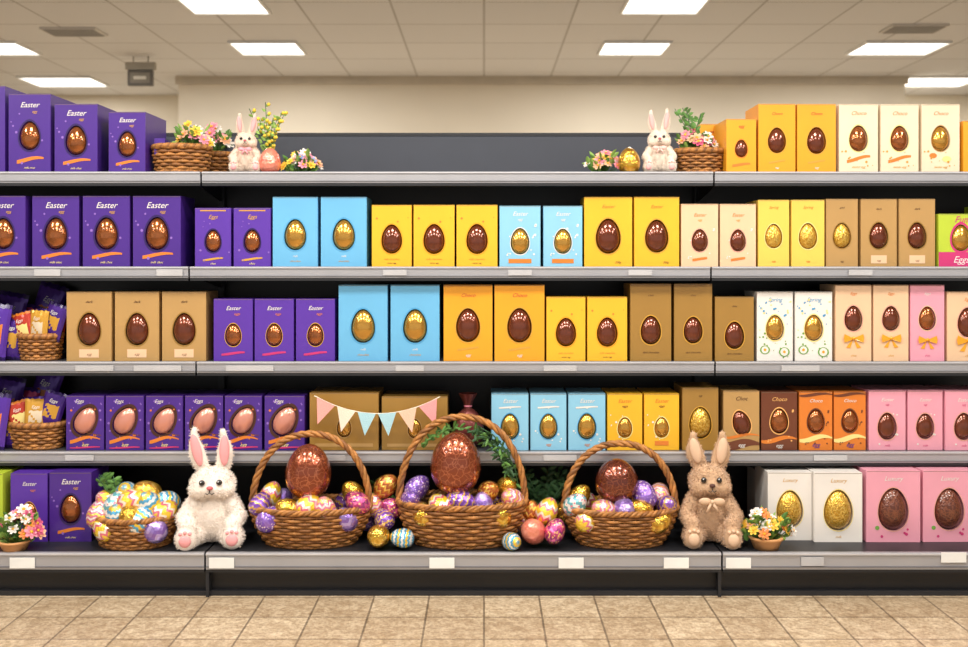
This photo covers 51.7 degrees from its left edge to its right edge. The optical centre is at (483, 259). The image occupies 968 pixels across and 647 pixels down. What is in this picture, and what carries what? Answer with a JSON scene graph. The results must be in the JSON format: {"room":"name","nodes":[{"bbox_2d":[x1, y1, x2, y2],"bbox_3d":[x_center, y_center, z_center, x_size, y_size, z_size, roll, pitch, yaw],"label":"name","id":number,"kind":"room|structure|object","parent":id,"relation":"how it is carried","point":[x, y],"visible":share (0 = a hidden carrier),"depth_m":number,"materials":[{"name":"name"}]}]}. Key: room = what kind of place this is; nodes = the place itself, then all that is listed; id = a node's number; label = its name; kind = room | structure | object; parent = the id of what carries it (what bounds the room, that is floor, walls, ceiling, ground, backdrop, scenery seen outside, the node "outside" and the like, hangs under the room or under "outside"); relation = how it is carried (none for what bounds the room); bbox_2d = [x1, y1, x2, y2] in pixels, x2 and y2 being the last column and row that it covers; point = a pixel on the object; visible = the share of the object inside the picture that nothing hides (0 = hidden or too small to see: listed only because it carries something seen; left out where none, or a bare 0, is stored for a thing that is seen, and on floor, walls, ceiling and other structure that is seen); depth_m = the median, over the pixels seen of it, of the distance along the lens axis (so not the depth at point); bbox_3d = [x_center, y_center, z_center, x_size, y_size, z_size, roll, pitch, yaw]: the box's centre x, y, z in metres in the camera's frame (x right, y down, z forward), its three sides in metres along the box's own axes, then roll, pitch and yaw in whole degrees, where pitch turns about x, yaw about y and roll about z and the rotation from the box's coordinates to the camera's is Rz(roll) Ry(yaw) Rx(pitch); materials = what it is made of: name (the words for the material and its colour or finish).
{"room":"shop","nodes":[
{"label":"shop","id":0,"kind":"room"},
{"bbox_2d":[0,0,967,94],"bbox_3d":[0.000,-1.700,4.000,18.000,0.100,12.000,0,0,0],"label":"ceiling","id":1,"kind":"structure","parent":0,"point":[338,37],"depth_m":7.52,"materials":[{"name":"tile"}]},
{"bbox_2d":[177,0,271,14],"bbox_3d":[-1.670,-1.640,6.420,0.520,0.020,0.460,0,0,0],"label":"ceiling light panel","id":2,"kind":"object","parent":1,"relation":"in","point":[196,7],"depth_m":6.50,"materials":[{"name":"plastic"}]},
{"bbox_2d":[844,41,952,55],"bbox_3d":[3.200,-1.640,7.750,0.650,0.020,0.460,0,0,0],"label":"ceiling light panel","id":3,"kind":"object","parent":1,"relation":"in","point":[867,48],"depth_m":7.76,"materials":[{"name":"plastic"}]},
{"bbox_2d":[0,596,967,646],"bbox_3d":[0.000,1.400,4.000,18.000,0.100,12.000,0,0,0],"label":"floor","id":4,"kind":"structure","parent":0,"point":[25,621],"depth_m":3.74,"materials":[{"name":"tile"}]},
{"bbox_2d":[0,133,967,596],"bbox_3d":[-0.050,0.376,4.358,6.740,1.947,0.732,0,0,0],"label":"shelving unit","id":5,"kind":"object","parent":4,"relation":"on","point":[499,169],"visible":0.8,"depth_m":4.22,"materials":[{"name":"silver metal"}]},
{"bbox_2d":[0,196,31,266],"bbox_3d":[-2.046,-0.122,4.344,0.191,0.302,0.222,0,0,0],"label":"box","id":6,"kind":"object","parent":5,"relation":"on","point":[15,211],"visible":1,"depth_m":4.25,"materials":[{"name":"purple cardboard"}]},
{"bbox_2d":[0,504,45,551],"bbox_3d":[-1.897,1.083,4.045,0.236,0.179,0.146,0,0,0],"label":"potted flowers","id":7,"kind":"object","parent":5,"relation":"on","point":[19,540],"visible":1,"depth_m":4.03,"materials":[{"name":"multicoloured plant"}]},
{"bbox_2d":[11,466,60,541],"bbox_3d":[-1.892,1.030,4.252,0.153,0.284,0.215,0,0,0],"label":"box","id":8,"kind":"object","parent":5,"relation":"on","point":[29,484],"visible":0.58,"depth_m":4.16,"materials":[{"name":"purple cardboard"}]},
{"bbox_2d":[8,389,66,450],"bbox_3d":[-1.921,0.683,4.319,0.263,0.258,0.180,0,0,10],"label":"wicker basket","id":9,"kind":"object","parent":5,"relation":"on","point":[35,423],"visible":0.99,"depth_m":4.28,"materials":[{"name":"wicker"}]},
{"bbox_2d":[11,300,66,360],"bbox_3d":[-1.900,0.303,4.311,0.222,0.258,0.191,0,0,42],"label":"wicker basket","id":10,"kind":"object","parent":5,"relation":"on","point":[40,335],"visible":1,"depth_m":4.28,"materials":[{"name":"wicker"}]},
{"bbox_2d":[9,94,75,171],"bbox_3d":[-1.934,-0.539,4.380,0.178,0.335,0.291,0,0,0],"label":"box","id":11,"kind":"object","parent":5,"relation":"on","point":[31,116],"visible":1,"depth_m":4.25,"materials":[{"name":"purple cardboard"}]},
{"bbox_2d":[32,196,82,266],"bbox_3d":[-1.825,-0.122,4.350,0.199,0.302,0.224,0,0,0],"label":"box","id":12,"kind":"object","parent":5,"relation":"on","point":[57,221],"visible":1,"depth_m":4.26,"materials":[{"name":"purple cardboard"}]},
{"bbox_2d":[49,466,108,541],"bbox_3d":[-1.721,1.028,4.249,0.174,0.288,0.220,0,0,-1],"label":"box","id":13,"kind":"object","parent":5,"relation":"on","point":[72,489],"visible":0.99,"depth_m":4.16,"materials":[{"name":"purple cardboard"}]},
{"bbox_2d":[55,104,115,171],"bbox_3d":[-1.736,-0.518,4.380,0.182,0.292,0.292,0,0,0],"label":"box","id":14,"kind":"object","parent":5,"relation":"on","point":[81,130],"visible":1,"depth_m":4.25,"materials":[{"name":"purple cardboard"}]},
{"bbox_2d":[66,390,120,449],"bbox_3d":[-1.699,0.694,4.350,0.161,0.232,0.222,0,0,0],"label":"box","id":15,"kind":"object","parent":5,"relation":"on","point":[85,409],"visible":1,"depth_m":4.26,"materials":[{"name":"purple cardboard"}]},
{"bbox_2d":[67,290,127,360],"bbox_3d":[-1.681,0.283,4.344,0.191,0.294,0.224,0,0,0],"label":"box","id":16,"kind":"object","parent":5,"relation":"on","point":[90,313],"visible":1,"depth_m":4.25,"materials":[{"name":"brown cardboard"}]},
{"bbox_2d":[83,196,132,266],"bbox_3d":[-1.609,-0.122,4.346,0.199,0.302,0.224,0,0,0],"label":"box","id":17,"kind":"object","parent":5,"relation":"on","point":[107,220],"visible":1,"depth_m":4.26,"materials":[{"name":"purple cardboard"}]},
{"bbox_2d":[106,390,158,449],"bbox_3d":[-1.529,0.694,4.347,0.161,0.232,0.222,0,0,0],"label":"box","id":18,"kind":"object","parent":5,"relation":"on","point":[125,409],"visible":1,"depth_m":4.26,"materials":[{"name":"purple cardboard"}]},
{"bbox_2d":[86,472,180,550],"bbox_3d":[-1.441,1.026,4.140,0.359,0.295,0.291,0,0,8],"label":"round wicker basket","id":19,"kind":"object","parent":5,"relation":"on","point":[124,516],"visible":0.99,"depth_m":4.05,"materials":[{"name":"wicker"}]},
{"bbox_2d":[109,112,165,171],"bbox_3d":[-1.518,-0.501,4.381,0.157,0.258,0.288,0,0,1],"label":"box","id":20,"kind":"object","parent":5,"relation":"on","point":[132,135],"visible":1,"depth_m":4.25,"materials":[{"name":"purple cardboard"}]},
{"bbox_2d":[115,290,172,360],"bbox_3d":[-1.479,0.283,4.349,0.186,0.294,0.223,0,0,-1],"label":"box","id":21,"kind":"object","parent":5,"relation":"on","point":[138,313],"visible":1,"depth_m":4.26,"materials":[{"name":"brown cardboard"}]},
{"bbox_2d":[133,196,194,266],"bbox_3d":[-1.393,-0.122,4.348,0.204,0.302,0.224,0,0,0],"label":"box","id":22,"kind":"object","parent":5,"relation":"on","point":[163,226],"visible":1,"depth_m":4.26,"materials":[{"name":"purple cardboard"}]},
{"bbox_2d":[146,390,195,449],"bbox_3d":[-1.361,0.694,4.348,0.157,0.232,0.221,0,0,1],"label":"box","id":23,"kind":"object","parent":5,"relation":"on","point":[165,409],"visible":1,"depth_m":4.26,"materials":[{"name":"purple cardboard"}]},
{"bbox_2d":[151,120,214,171],"bbox_3d":[-1.308,-0.489,4.339,0.269,0.239,0.209,0,0,12],"label":"flower basket","id":24,"kind":"object","parent":5,"relation":"on","point":[187,155],"visible":0.85,"depth_m":4.28,"materials":[{"name":"wicker"}]},
{"bbox_2d":[162,290,217,360],"bbox_3d":[-1.279,0.283,4.351,0.186,0.294,0.223,0,0,-1],"label":"box","id":25,"kind":"object","parent":5,"relation":"on","point":[187,315],"visible":1,"depth_m":4.26,"materials":[{"name":"brown cardboard"}]},
{"bbox_2d":[185,390,233,449],"bbox_3d":[-1.195,0.694,4.353,0.161,0.232,0.222,0,0,-1],"label":"box","id":26,"kind":"object","parent":5,"relation":"on","point":[204,409],"visible":0.84,"depth_m":4.26,"materials":[{"name":"purple cardboard"}]},
{"bbox_2d":[173,425,247,550],"bbox_3d":[-1.121,0.927,4.137,0.301,0.489,0.272,0,0,-7],"label":"rabbit","id":27,"kind":"object","parent":5,"relation":"on","point":[212,511],"visible":1,"depth_m":4.09},
{"bbox_2d":[195,208,233,266],"bbox_3d":[-1.156,-0.096,4.355,0.152,0.251,0.216,0,0,0],"label":"box","id":28,"kind":"object","parent":5,"relation":"on","point":[214,227],"visible":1,"depth_m":4.26,"materials":[{"name":"purple cardboard"}]},
{"bbox_2d":[214,297,261,360],"bbox_3d":[-1.068,0.298,4.349,0.165,0.264,0.217,0,0,0],"label":"box","id":29,"kind":"object","parent":5,"relation":"on","point":[234,317],"visible":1,"depth_m":4.26,"materials":[{"name":"purple cardboard"}]},
{"bbox_2d":[228,113,260,171],"bbox_3d":[-1.030,-0.506,4.329,0.150,0.269,0.151,0,0,-8],"label":"rabbit","id":30,"kind":"object","parent":5,"relation":"on","point":[244,157],"visible":0.93,"depth_m":4.30},
{"bbox_2d":[225,390,271,449],"bbox_3d":[-1.025,0.694,4.349,0.157,0.232,0.221,0,0,0],"label":"box","id":31,"kind":"object","parent":5,"relation":"on","point":[244,409],"visible":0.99,"depth_m":4.26,"materials":[{"name":"purple cardboard"}]},
{"bbox_2d":[234,208,272,266],"bbox_3d":[-0.987,-0.096,4.349,0.157,0.251,0.216,0,0,0],"label":"box","id":32,"kind":"object","parent":5,"relation":"on","point":[253,227],"visible":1,"depth_m":4.26,"materials":[{"name":"purple cardboard"}]},
{"bbox_2d":[255,297,301,360],"bbox_3d":[-0.894,0.298,4.350,0.165,0.264,0.217,0,0,-1],"label":"box","id":33,"kind":"object","parent":5,"relation":"on","point":[275,317],"visible":1,"depth_m":4.26,"materials":[{"name":"purple cardboard"}]},
{"bbox_2d":[265,390,312,449],"bbox_3d":[-0.848,0.694,4.344,0.170,0.232,0.223,0,0,1],"label":"box","id":34,"kind":"object","parent":5,"relation":"on","point":[287,412],"visible":0.88,"depth_m":4.25,"materials":[{"name":"purple cardboard"}]},
{"bbox_2d":[273,197,320,266],"bbox_3d":[-0.805,-0.120,4.349,0.191,0.298,0.222,0,0,-1],"label":"box","id":35,"kind":"object","parent":5,"relation":"on","point":[296,220],"visible":1,"depth_m":4.26,"materials":[{"name":"blue cardboard"}]},
{"bbox_2d":[248,430,372,549],"bbox_3d":[-0.719,0.940,4.155,0.523,0.468,0.320,0,0,0],"label":"basket","id":36,"kind":"object","parent":5,"relation":"on","point":[307,518],"visible":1,"depth_m":4.06,"materials":[{"name":"wicker"}]},
{"bbox_2d":[296,297,338,360],"bbox_3d":[-0.718,0.298,4.356,0.165,0.264,0.217,0,0,0],"label":"box","id":37,"kind":"object","parent":5,"relation":"on","point":[317,318],"visible":1,"depth_m":4.26,"materials":[{"name":"purple cardboard"}]},
{"bbox_2d":[321,197,371,266],"bbox_3d":[-0.597,-0.120,4.351,0.195,0.298,0.223,0,0,0],"label":"box","id":38,"kind":"object","parent":5,"relation":"on","point":[346,222],"visible":1,"depth_m":4.26,"materials":[{"name":"blue cardboard"}]},
{"bbox_2d":[310,387,382,449],"bbox_3d":[-0.595,0.688,4.351,0.293,0.244,0.215,0,0,0],"label":"box","id":39,"kind":"object","parent":5,"relation":"on","point":[361,399],"visible":0.67,"depth_m":4.26,"materials":[{"name":"brown cardboard"}]},
{"bbox_2d":[339,284,391,360],"bbox_3d":[-0.514,0.268,4.345,0.208,0.324,0.225,0,0,0],"label":"box","id":40,"kind":"object","parent":5,"relation":"on","point":[364,309],"visible":1,"depth_m":4.26,"materials":[{"name":"blue cardboard"}]},
{"bbox_2d":[314,395,439,435],"bbox_3d":[-0.449,0.654,4.208,0.531,0.170,0.008,0,0,0],"label":"pennant bunting","id":41,"kind":"object","parent":5,"relation":"hanging from","point":[429,408],"visible":1,"depth_m":4.21},
{"bbox_2d":[363,474,413,547],"bbox_3d":[-0.414,1.033,4.150,0.186,0.267,0.330,0,0,-19],"label":"eggs","id":42,"kind":"object","parent":5,"relation":"on","point":[384,514],"visible":0.8,"depth_m":4.10,"materials":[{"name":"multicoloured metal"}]},
{"bbox_2d":[372,205,413,266],"bbox_3d":[-0.393,-0.103,4.354,0.170,0.264,0.221,0,0,1],"label":"box","id":43,"kind":"object","parent":5,"relation":"on","point":[392,225],"visible":1,"depth_m":4.26,"materials":[{"name":"yellow cardboard"}]},
{"bbox_2d":[382,390,448,449],"bbox_3d":[-0.295,0.696,4.356,0.280,0.227,0.214,0,0,0],"label":"box","id":44,"kind":"object","parent":5,"relation":"on","point":[400,437],"visible":0.66,"depth_m":4.26,"materials":[{"name":"brown cardboard"}]},
{"bbox_2d":[391,284,440,360],"bbox_3d":[-0.294,0.268,4.345,0.208,0.324,0.224,0,0,0],"label":"box","id":45,"kind":"object","parent":5,"relation":"on","point":[415,308],"visible":1,"depth_m":4.26,"materials":[{"name":"blue cardboard"}]},
{"bbox_2d":[414,205,454,266],"bbox_3d":[-0.213,-0.103,4.348,0.174,0.264,0.222,0,0,0],"label":"box","id":46,"kind":"object","parent":5,"relation":"on","point":[434,225],"visible":1,"depth_m":4.26,"materials":[{"name":"yellow cardboard"}]},
{"bbox_2d":[395,413,528,549],"bbox_3d":[-0.091,0.905,4.155,0.557,0.538,0.326,0,0,0],"label":"basket","id":47,"kind":"object","parent":5,"relation":"on","point":[455,515],"visible":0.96,"depth_m":4.06,"materials":[{"name":"wicker"}]},
{"bbox_2d":[444,284,491,360],"bbox_3d":[-0.068,0.268,4.349,0.208,0.324,0.224,0,0,0],"label":"box","id":48,"kind":"object","parent":5,"relation":"on","point":[467,307],"visible":1,"depth_m":4.26,"materials":[{"name":"orange cardboard"}]},
{"bbox_2d":[457,205,496,266],"bbox_3d":[-0.030,-0.103,4.346,0.174,0.264,0.222,0,0,0],"label":"box","id":49,"kind":"object","parent":5,"relation":"on","point":[476,224],"visible":1,"depth_m":4.26,"materials":[{"name":"yellow cardboard"}]},
{"bbox_2d":[491,388,527,449],"bbox_3d":[0.110,0.690,4.346,0.157,0.240,0.219,0,0,-1],"label":"box","id":50,"kind":"object","parent":5,"relation":"on","point":[509,406],"visible":0.72,"depth_m":4.25,"materials":[{"name":"blue cardboard"}]},
{"bbox_2d":[494,284,543,360],"bbox_3d":[0.151,0.268,4.343,0.212,0.324,0.225,0,0,0],"label":"box","id":51,"kind":"object","parent":5,"relation":"on","point":[518,308],"visible":1,"depth_m":4.25,"materials":[{"name":"orange cardboard"}]},
{"bbox_2d":[499,206,539,266],"bbox_3d":[0.153,-0.101,4.346,0.174,0.259,0.219,0,0,0],"label":"box","id":52,"kind":"object","parent":5,"relation":"on","point":[519,226],"visible":1,"depth_m":4.25,"materials":[{"name":"blue cardboard"}]},
{"bbox_2d":[502,497,565,550],"bbox_3d":[0.221,1.079,4.115,0.298,0.188,0.256,0,0,0],"label":"eggs","id":53,"kind":"object","parent":5,"relation":"on","point":[533,530],"visible":0.77,"depth_m":4.04,"materials":[{"name":"metal"}]},
{"bbox_2d":[529,388,565,449],"bbox_3d":[0.275,0.690,4.351,0.152,0.240,0.218,0,0,1],"label":"box","id":54,"kind":"object","parent":5,"relation":"on","point":[547,406],"visible":1,"depth_m":4.26,"materials":[{"name":"blue cardboard"}]},
{"bbox_2d":[541,206,581,266],"bbox_3d":[0.336,-0.101,4.354,0.165,0.259,0.218,0,0,0],"label":"box","id":55,"kind":"object","parent":5,"relation":"on","point":[561,226],"visible":1,"depth_m":4.26,"materials":[{"name":"blue cardboard"}]},
{"bbox_2d":[544,295,584,360],"bbox_3d":[0.349,0.293,4.348,0.165,0.273,0.221,0,0,0],"label":"box","id":56,"kind":"object","parent":5,"relation":"on","point":[564,315],"visible":0.99,"depth_m":4.26,"materials":[{"name":"yellow cardboard"}]},
{"bbox_2d":[565,388,604,449],"bbox_3d":[0.439,0.690,4.351,0.157,0.240,0.219,0,0,1],"label":"box","id":57,"kind":"object","parent":5,"relation":"on","point":[585,407],"visible":1,"depth_m":4.26,"materials":[{"name":"blue cardboard"}]},
{"bbox_2d":[583,295,626,360],"bbox_3d":[0.525,0.293,4.354,0.170,0.273,0.221,0,0,0],"label":"box","id":58,"kind":"object","parent":5,"relation":"on","point":[605,315],"visible":1,"depth_m":4.26,"materials":[{"name":"yellow cardboard"}]},
{"bbox_2d":[580,197,631,266],"bbox_3d":[0.530,-0.120,4.351,0.204,0.298,0.226,0,0,0],"label":"box","id":59,"kind":"object","parent":5,"relation":"on","point":[606,221],"visible":1,"depth_m":4.26,"materials":[{"name":"yellow cardboard"}]},
{"bbox_2d":[560,440,679,549],"bbox_3d":[0.565,0.960,4.155,0.496,0.428,0.315,0,0,-4],"label":"basket","id":60,"kind":"object","parent":5,"relation":"on","point":[627,513],"visible":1,"depth_m":4.06,"materials":[{"name":"wicker"}]},
{"bbox_2d":[601,388,641,449],"bbox_3d":[0.599,0.690,4.353,0.148,0.240,0.215,0,0,-1],"label":"box","id":61,"kind":"object","parent":5,"relation":"on","point":[623,406],"visible":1,"depth_m":4.26,"materials":[{"name":"yellow cardboard"}]},
{"bbox_2d":[624,283,670,360],"bbox_3d":[0.710,0.266,4.350,0.174,0.328,0.221,0,0,0],"label":"box","id":62,"kind":"object","parent":5,"relation":"on","point":[648,304],"visible":1,"depth_m":4.26,"materials":[{"name":"brown cardboard"}]},
{"bbox_2d":[632,197,678,266],"bbox_3d":[0.736,-0.120,4.350,0.191,0.298,0.224,0,0,0],"label":"box","id":63,"kind":"object","parent":5,"relation":"on","point":[655,220],"visible":1,"depth_m":4.26,"materials":[{"name":"yellow cardboard"}]},
{"bbox_2d":[637,388,678,449],"bbox_3d":[0.757,0.690,4.356,0.148,0.240,0.215,0,0,0],"label":"box","id":64,"kind":"object","parent":5,"relation":"on","point":[660,406],"visible":1,"depth_m":4.26,"materials":[{"name":"yellow cardboard"}]},
{"bbox_2d":[641,108,676,171],"bbox_3d":[0.757,-0.515,4.328,0.158,0.288,0.158,0,0,6],"label":"rabbit","id":65,"kind":"object","parent":5,"relation":"on","point":[658,156],"visible":0.94,"depth_m":4.30},
{"bbox_2d":[668,283,711,360],"bbox_3d":[0.892,0.266,4.352,0.161,0.328,0.219,0,0,1],"label":"box","id":66,"kind":"object","parent":5,"relation":"on","point":[691,303],"visible":1,"depth_m":4.26,"materials":[{"name":"brown cardboard"}]},
{"bbox_2d":[674,382,717,449],"bbox_3d":[0.921,0.677,4.346,0.152,0.266,0.223,0,0,0],"label":"box","id":67,"kind":"object","parent":5,"relation":"on","point":[698,401],"visible":0.94,"depth_m":4.26,"materials":[{"name":"brown cardboard"}]},
{"bbox_2d":[679,204,717,266],"bbox_3d":[0.919,-0.105,4.353,0.157,0.268,0.217,0,0,0],"label":"box","id":68,"kind":"object","parent":5,"relation":"on","point":[698,223],"visible":1,"depth_m":4.26,"materials":[{"name":"beige cardboard"}]},
{"bbox_2d":[673,107,723,172],"bbox_3d":[0.937,-0.519,4.360,0.243,0.299,0.189,0,0,-11],"label":"flower basket","id":69,"kind":"object","parent":5,"relation":"on","point":[705,155],"visible":0.78,"depth_m":4.31,"materials":[{"name":"wicker"}]},
{"bbox_2d":[677,429,743,549],"bbox_3d":[0.933,0.937,4.147,0.274,0.470,0.271,0,0,4],"label":"rabbit","id":70,"kind":"object","parent":5,"relation":"on","point":[709,511],"visible":1,"depth_m":4.09},
{"bbox_2d":[712,295,753,360],"bbox_3d":[1.067,0.293,4.354,0.165,0.273,0.220,0,0,0],"label":"box","id":71,"kind":"object","parent":5,"relation":"on","point":[732,315],"visible":0.99,"depth_m":4.26,"materials":[{"name":"brown cardboard"}]},
{"bbox_2d":[714,119,755,171],"bbox_3d":[1.095,-0.486,4.363,0.127,0.229,0.233,0,0,0],"label":"box","id":72,"kind":"object","parent":5,"relation":"on","point":[737,137],"visible":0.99,"depth_m":4.26,"materials":[{"name":"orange cardboard"}]},
{"bbox_2d":[714,385,758,449],"bbox_3d":[1.095,0.683,4.348,0.152,0.253,0.218,0,0,0],"label":"box","id":73,"kind":"object","parent":5,"relation":"on","point":[738,405],"visible":0.97,"depth_m":4.26,"materials":[{"name":"brown cardboard"}]},
{"bbox_2d":[718,204,755,266],"bbox_3d":[1.082,-0.105,4.355,0.152,0.268,0.216,0,0,-1],"label":"box","id":74,"kind":"object","parent":5,"relation":"on","point":[736,222],"visible":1,"depth_m":4.26,"materials":[{"name":"beige cardboard"}]},
{"bbox_2d":[746,200,788,266],"bbox_3d":[1.234,-0.113,4.351,0.131,0.285,0.218,0,0,0],"label":"box","id":75,"kind":"object","parent":5,"relation":"on","point":[772,216],"visible":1,"depth_m":4.26,"materials":[{"name":"yellow cardboard"}]},
{"bbox_2d":[744,290,792,360],"bbox_3d":[1.240,0.283,4.354,0.152,0.294,0.218,0,0,0],"label":"box","id":76,"kind":"object","parent":5,"relation":"on","point":[773,309],"visible":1,"depth_m":4.26,"materials":[{"name":"white cardboard"}]},
{"bbox_2d":[740,505,796,550],"bbox_3d":[1.152,1.091,4.064,0.244,0.163,0.171,0,0,0],"label":"potted flowers","id":77,"kind":"object","parent":5,"relation":"on","point":[763,528],"visible":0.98,"depth_m":4.04,"materials":[{"name":"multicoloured plant"}]},
{"bbox_2d":[745,104,794,171],"bbox_3d":[1.247,-0.518,4.357,0.157,0.292,0.238,0,0,0],"label":"box","id":78,"kind":"object","parent":5,"relation":"on","point":[775,123],"visible":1,"depth_m":4.26,"materials":[{"name":"yellow cardboard"}]},
{"bbox_2d":[750,386,796,449],"bbox_3d":[1.257,0.685,4.351,0.152,0.249,0.218,0,0,0],"label":"box","id":79,"kind":"object","parent":5,"relation":"on","point":[777,404],"visible":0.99,"depth_m":4.26,"materials":[{"name":"brown cardboard"}]},
{"bbox_2d":[755,466,811,539],"bbox_3d":[1.278,1.030,4.266,0.183,0.284,0.227,0,0,0],"label":"box","id":80,"kind":"object","parent":5,"relation":"on","point":[780,490],"visible":0.76,"depth_m":4.18,"materials":[{"name":"white cardboard"}]},
{"bbox_2d":[781,290,831,360],"bbox_3d":[1.404,0.283,4.349,0.157,0.294,0.219,0,0,0],"label":"box","id":81,"kind":"object","parent":5,"relation":"on","point":[812,309],"visible":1,"depth_m":4.26,"materials":[{"name":"white cardboard"}]},
{"bbox_2d":[789,200,823,266],"bbox_3d":[1.378,-0.113,4.346,0.140,0.285,0.219,0,0,0],"label":"box","id":82,"kind":"object","parent":5,"relation":"on","point":[806,217],"visible":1,"depth_m":4.25,"materials":[{"name":"yellow cardboard"}]},
{"bbox_2d":[785,386,831,449],"bbox_3d":[1.413,0.685,4.350,0.140,0.249,0.217,0,0,0],"label":"box","id":83,"kind":"object","parent":5,"relation":"on","point":[814,403],"visible":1,"depth_m":4.26,"materials":[{"name":"orange cardboard"}]},
{"bbox_2d":[795,104,835,171],"bbox_3d":[1.416,-0.518,4.362,0.165,0.292,0.240,0,0,-1],"label":"box","id":84,"kind":"object","parent":5,"relation":"on","point":[815,124],"visible":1,"depth_m":4.26,"materials":[{"name":"yellow cardboard"}]},
{"bbox_2d":[803,466,861,541],"bbox_3d":[1.472,1.028,4.238,0.198,0.288,0.229,0,0,0],"label":"box","id":85,"kind":"object","parent":5,"relation":"on","point":[836,490],"visible":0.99,"depth_m":4.15,"materials":[{"name":"white cardboard"}]},
{"bbox_2d":[823,199,857,266],"bbox_3d":[1.524,-0.116,4.352,0.135,0.289,0.218,0,0,-1],"label":"box","id":86,"kind":"object","parent":5,"relation":"on","point":[840,215],"visible":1,"depth_m":4.26,"materials":[{"name":"brown cardboard"}]},
{"bbox_2d":[818,386,865,449],"bbox_3d":[1.558,0.685,4.355,0.135,0.249,0.216,0,0,-1],"label":"box","id":87,"kind":"object","parent":5,"relation":"on","point":[848,403],"visible":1,"depth_m":4.26,"materials":[{"name":"orange cardboard"}]},
{"bbox_2d":[820,284,870,360],"bbox_3d":[1.572,0.268,4.347,0.152,0.324,0.218,0,0,0],"label":"box","id":88,"kind":"object","parent":5,"relation":"on","point":[851,303],"visible":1,"depth_m":4.26,"materials":[{"name":"beige cardboard"}]},
{"bbox_2d":[836,104,877,171],"bbox_3d":[1.596,-0.518,4.361,0.165,0.292,0.239,0,0,0],"label":"box","id":89,"kind":"object","parent":5,"relation":"on","point":[856,124],"visible":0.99,"depth_m":4.26,"materials":[{"name":"white cardboard"}]},
{"bbox_2d":[858,199,896,266],"bbox_3d":[1.683,-0.116,4.354,0.152,0.289,0.219,0,0,0],"label":"box","id":90,"kind":"object","parent":5,"relation":"on","point":[877,218],"visible":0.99,"depth_m":4.26,"materials":[{"name":"brown cardboard"}]},
{"bbox_2d":[851,385,905,449],"bbox_3d":[1.718,0.683,4.354,0.157,0.253,0.220,0,0,0],"label":"box","id":91,"kind":"object","parent":5,"relation":"on","point":[885,404],"visible":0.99,"depth_m":4.26,"materials":[{"name":"pink cardboard"}]},
{"bbox_2d":[851,466,919,541],"bbox_3d":[1.700,1.023,4.237,0.223,0.296,0.230,0,0,0],"label":"box","id":92,"kind":"object","parent":5,"relation":"on","point":[890,494],"visible":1,"depth_m":4.15,"materials":[{"name":"cardboard"}]},
{"bbox_2d":[865,284,907,360],"bbox_3d":[1.733,0.268,4.347,0.148,0.324,0.218,0,0,1],"label":"box","id":93,"kind":"object","parent":5,"relation":"on","point":[889,302],"visible":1,"depth_m":4.25,"materials":[{"name":"beige cardboard"}]},
{"bbox_2d":[878,104,918,171],"bbox_3d":[1.773,-0.518,4.365,0.161,0.292,0.239,0,0,1],"label":"box","id":94,"kind":"object","parent":5,"relation":"on","point":[898,124],"visible":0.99,"depth_m":4.26,"materials":[{"name":"white cardboard"}]},
{"bbox_2d":[889,385,941,449],"bbox_3d":[1.880,0.683,4.354,0.148,0.253,0.219,0,0,0],"label":"box","id":95,"kind":"object","parent":5,"relation":"on","point":[923,403],"visible":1,"depth_m":4.26,"materials":[{"name":"pink cardboard"}]},
{"bbox_2d":[897,199,934,266],"bbox_3d":[1.844,-0.116,4.349,0.152,0.289,0.219,0,0,0],"label":"box","id":96,"kind":"object","parent":5,"relation":"on","point":[915,217],"visible":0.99,"depth_m":4.26,"materials":[{"name":"brown cardboard"}]},
{"bbox_2d":[902,284,943,360],"bbox_3d":[1.888,0.268,4.348,0.144,0.324,0.217,0,0,0],"label":"box","id":97,"kind":"object","parent":5,"relation":"on","point":[925,301],"visible":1,"depth_m":4.26,"materials":[{"name":"pink cardboard"}]},
{"bbox_2d":[919,104,958,171],"bbox_3d":[1.947,-0.518,4.364,0.161,0.292,0.239,0,0,0],"label":"box","id":98,"kind":"object","parent":5,"relation":"on","point":[938,123],"visible":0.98,"depth_m":4.26,"materials":[{"name":"white cardboard"}]},
{"bbox_2d":[911,466,967,541],"bbox_3d":[1.933,1.023,4.241,0.219,0.296,0.230,0,0,-1],"label":"box","id":99,"kind":"object","parent":5,"relation":"on","point":[943,489],"visible":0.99,"depth_m":4.16,"materials":[{"name":"cardboard"}]},
{"bbox_2d":[925,385,967,449],"bbox_3d":[2.042,0.683,4.347,0.157,0.253,0.220,0,0,0],"label":"box","id":100,"kind":"object","parent":5,"relation":"on","point":[954,397],"visible":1,"depth_m":4.26,"materials":[{"name":"pink cardboard"}]},
{"bbox_2d":[935,214,967,266],"bbox_3d":[2.030,-0.084,4.346,0.191,0.225,0.219,0,0,0],"label":"box","id":101,"kind":"object","parent":5,"relation":"on","point":[951,230],"visible":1,"depth_m":4.25,"materials":[{"name":"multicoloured cardboard"}]},
{"bbox_2d":[944,290,967,360],"bbox_3d":[2.062,0.283,4.348,0.178,0.294,0.222,0,0,1],"label":"box","id":102,"kind":"object","parent":5,"relation":"on","point":[955,301],"visible":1,"depth_m":4.26,"materials":[{"name":"beige cardboard"}]},
{"bbox_2d":[55,95,967,132],"bbox_3d":[0.000,-0.150,10.100,18.000,3.000,0.200,0,0,0],"label":"wall","id":103,"kind":"structure","parent":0,"point":[165,107],"depth_m":10.00,"materials":[{"name":"beige paint"}]},
{"bbox_2d":[178,84,904,132],"bbox_3d":[0.520,-0.150,9.500,6.540,3.000,1.000,0,0,0],"label":"wall","id":104,"kind":"structure","parent":0,"point":[311,108],"depth_m":9.00,"materials":[{"name":"paint"}]},
{"bbox_2d":[175,76,908,83],"bbox_3d":[0.520,-1.615,8.985,6.580,0.070,0.030,0,0,0],"label":"trim","id":105,"kind":"structure","parent":104,"relation":"attached to","point":[178,79],"depth_m":8.97,"materials":[{"name":"paint"}]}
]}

